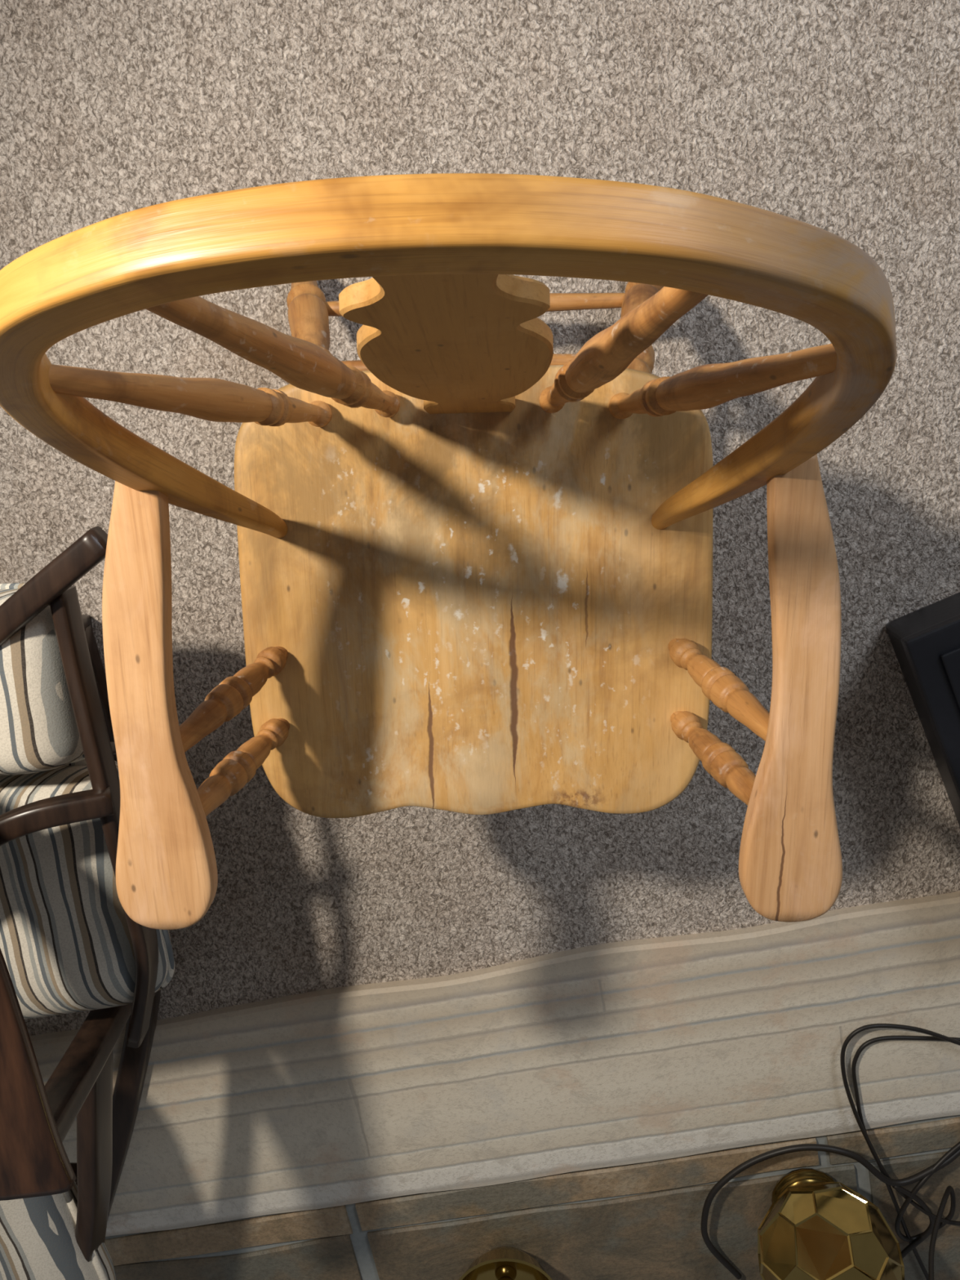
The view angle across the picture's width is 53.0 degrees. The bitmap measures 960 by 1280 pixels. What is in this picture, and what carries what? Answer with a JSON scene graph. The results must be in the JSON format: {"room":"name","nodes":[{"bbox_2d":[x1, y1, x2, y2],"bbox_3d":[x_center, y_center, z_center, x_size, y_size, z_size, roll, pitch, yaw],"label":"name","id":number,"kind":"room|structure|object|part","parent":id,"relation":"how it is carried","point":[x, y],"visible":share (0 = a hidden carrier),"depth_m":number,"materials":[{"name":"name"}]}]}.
{"room":"living room","nodes":[
{"label":"living room","id":0,"kind":"room"},
{"bbox_2d":[0,0,959,1035],"bbox_3d":[0.028,0.116,1.501,7.000,0.001,7.000,0,105,1],"label":"floor","id":1,"kind":"structure","parent":0,"point":[840,117],"depth_m":1.35,"materials":[{"name":"carpet"}]},
{"bbox_2d":[0,526,174,1279],"bbox_3d":[-0.735,0.495,1.301,0.723,0.623,1.343,0,105,1],"label":"armchair","id":2,"kind":"object","parent":1,"relation":"on","point":[68,944],"visible":0.84,"depth_m":1.13,"materials":[{"name":"wood"}]},
{"bbox_3d":[-0.549,0.317,0.963,0.191,0.069,0.578,-26,103,8],"label":"armrest","id":3,"kind":"part","parent":2,"relation":"part of","materials":[{"name":"brown wood"}]},
{"bbox_2d":[0,588,84,775],"bbox_3d":[-0.726,0.056,1.106,0.546,0.170,0.210,-4,105,2],"label":"cushion","id":4,"kind":"object","parent":2,"relation":"on","point":[39,731],"depth_m":1.04,"materials":[{"name":"fabric"}]},
{"bbox_3d":[-0.483,-0.031,1.011,0.251,0.038,0.032,-37,101,10],"label":"rail","id":5,"kind":"part","parent":2,"relation":"part of","materials":[{"name":"brown wood"}]},
{"bbox_2d":[0,1182,116,1279],"bbox_3d":[-0.811,0.833,1.354,0.495,0.161,0.450,-13,104,5],"label":"cushion","id":6,"kind":"object","parent":2,"relation":"on","point":[42,1237],"depth_m":1.30,"materials":[{"name":"fabric"}]},
{"bbox_3d":[-0.806,0.804,1.444,0.460,0.040,0.024,0,105,1],"label":"footrest rail","id":7,"kind":"part","parent":2,"relation":"part of","materials":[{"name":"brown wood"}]},
{"bbox_2d":[0,760,171,1019],"bbox_3d":[-0.704,0.334,1.217,0.588,0.162,0.325,-7,105,3],"label":"seat cushion","id":8,"kind":"object","parent":2,"relation":"on","point":[68,944],"depth_m":1.14,"materials":[{"name":"fabric"}]},
{"bbox_3d":[-0.578,-0.016,1.250,0.045,0.451,0.166,38,103,-8],"label":"post","id":9,"kind":"part","parent":2,"relation":"part of","materials":[{"name":"brown wood"}]},
{"bbox_3d":[-0.502,0.493,1.308,0.094,0.595,0.066,0,105,1],"label":"post","id":10,"kind":"part","parent":2,"relation":"part of","materials":[{"name":"brown wood"}]},
{"bbox_3d":[-0.425,0.227,1.120,0.064,0.091,0.590,0,105,1],"label":"rail","id":11,"kind":"part","parent":2,"relation":"part of","materials":[{"name":"brown wood"}]},
{"bbox_3d":[-0.737,0.143,1.244,0.601,0.060,0.024,0,105,1],"label":"cross rail","id":12,"kind":"part","parent":2,"relation":"part of","materials":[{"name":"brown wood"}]},
{"bbox_2d":[0,173,896,929],"bbox_3d":[-0.008,-0.102,0.919,0.633,1.025,0.652,-1,105,1],"label":"armchair","id":13,"kind":"object","parent":1,"relation":"on","point":[475,556],"visible":1,"depth_m":0.83,"materials":[{"name":"brown wood"}]},
{"bbox_3d":[-0.281,0.061,0.814,0.086,0.033,0.406,-1,105,2],"label":"arm","id":14,"kind":"part","parent":13,"relation":"part of","materials":[{"name":"brown wood"}]},
{"bbox_3d":[-0.242,0.057,0.928,0.086,0.216,0.034,-30,102,9],"label":"arm post","id":15,"kind":"part","parent":13,"relation":"part of","materials":[{"name":"brown wood"}]},
{"bbox_3d":[-0.243,0.131,0.948,0.081,0.215,0.034,-20,104,6],"label":"arm post","id":16,"kind":"part","parent":13,"relation":"part of","materials":[{"name":"brown wood"}]},
{"bbox_3d":[-0.203,-0.366,1.156,0.050,0.439,0.271,-22,103,7],"label":"leg","id":17,"kind":"part","parent":13,"relation":"part of","materials":[{"name":"brown wood"}]},
{"bbox_3d":[-0.020,-0.145,0.684,0.528,0.592,0.232,-1,105,2],"label":"bow rail","id":18,"kind":"part","parent":13,"relation":"part of","materials":[{"name":"brown wood"}]},
{"bbox_3d":[-0.004,-0.038,1.011,0.494,0.040,0.477,-1,105,2],"label":"seat","id":19,"kind":"part","parent":13,"relation":"part of","materials":[{"name":"brown wood"}]},
{"bbox_3d":[0.189,-0.374,1.146,0.050,0.439,0.271,20,104,-4],"label":"leg","id":20,"kind":"part","parent":13,"relation":"part of","materials":[{"name":"brown wood"}]},
{"bbox_3d":[0.238,0.121,0.936,0.081,0.215,0.034,17,105,-3],"label":"arm post","id":21,"kind":"part","parent":13,"relation":"part of","materials":[{"name":"brown wood"}]},
{"bbox_3d":[0.233,0.047,0.916,0.086,0.216,0.034,27,104,-6],"label":"arm post","id":22,"kind":"part","parent":13,"relation":"part of","materials":[{"name":"brown wood"}]},
{"bbox_3d":[0.266,0.050,0.800,0.086,0.033,0.406,-1,105,2],"label":"arm","id":23,"kind":"part","parent":13,"relation":"part of","materials":[{"name":"brown wood"}]},
{"bbox_2d":[29,890,959,1279],"bbox_3d":[0.489,1.099,1.743,4.000,0.022,1.306,-10,105,4],"label":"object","id":24,"kind":"structure","parent":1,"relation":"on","point":[580,1111],"depth_m":1.66,"materials":[{"name":"tile"}]},
{"bbox_2d":[458,1246,552,1279],"bbox_3d":[0.046,1.154,1.721,0.190,0.068,0.190,0,105,1],"label":"brass bowl","id":25,"kind":"object","parent":24,"relation":"on","point":[500,1263],"visible":1,"depth_m":1.73,"materials":[{"name":"gold metal"}]},
{"bbox_3d":[0.046,1.154,1.720,0.044,0.050,0.044,0,105,1],"label":"bowl knob","id":26,"kind":"part","parent":25,"relation":"part of","materials":[{"name":"gold metal"}]},
{"bbox_2d":[700,1023,959,1279],"bbox_3d":[0.697,0.929,1.527,0.519,0.304,0.674,20,104,-4],"label":"brass lamp","id":27,"kind":"object","parent":24,"relation":"on","point":[815,1226],"visible":1,"depth_m":1.56,"materials":[{"name":"gold metal"}]},
{"bbox_3d":[0.683,0.981,1.668,0.592,0.052,0.368,0,105,1],"label":"cord","id":28,"kind":"part","parent":27,"relation":"part of","materials":[{"name":"black rubber"}]},
{"bbox_3d":[0.814,0.913,1.657,0.428,0.028,0.581,0,105,1],"label":"cord","id":29,"kind":"part","parent":27,"relation":"part of","materials":[{"name":"black rubber"}]},
{"bbox_3d":[0.826,0.843,1.633,0.402,0.038,0.372,0,105,1],"label":"cord","id":30,"kind":"part","parent":27,"relation":"part of","materials":[{"name":"black rubber"}]},
{"bbox_3d":[0.734,1.085,1.700,0.099,0.041,0.323,8,105,-1],"label":"cord","id":31,"kind":"part","parent":27,"relation":"part of","materials":[{"name":"black rubber"}]},
{"bbox_3d":[0.785,1.001,1.542,0.404,0.300,0.178,-27,103,8],"label":"cord","id":32,"kind":"part","parent":27,"relation":"part of","materials":[{"name":"black rubber"}]},
{"bbox_2d":[885,591,959,826],"bbox_3d":[0.869,0.105,1.394,0.430,0.167,0.507,-24,103,7],"label":"storage bin","id":33,"kind":"object","parent":1,"relation":"on","point":[925,641],"visible":1,"depth_m":1.32,"materials":[{"name":"plastic"}]},
{"bbox_3d":[0.871,0.129,1.333,0.430,0.022,0.490,-24,103,7],"label":"bin lid","id":34,"kind":"part","parent":33,"relation":"part of","materials":[{"name":"black plastic"}]},
{"bbox_3d":[0.871,0.132,1.320,0.360,0.010,0.420,-24,103,7],"label":"lid panel","id":35,"kind":"part","parent":33,"relation":"part of","materials":[{"name":"black plastic"}]}
]}

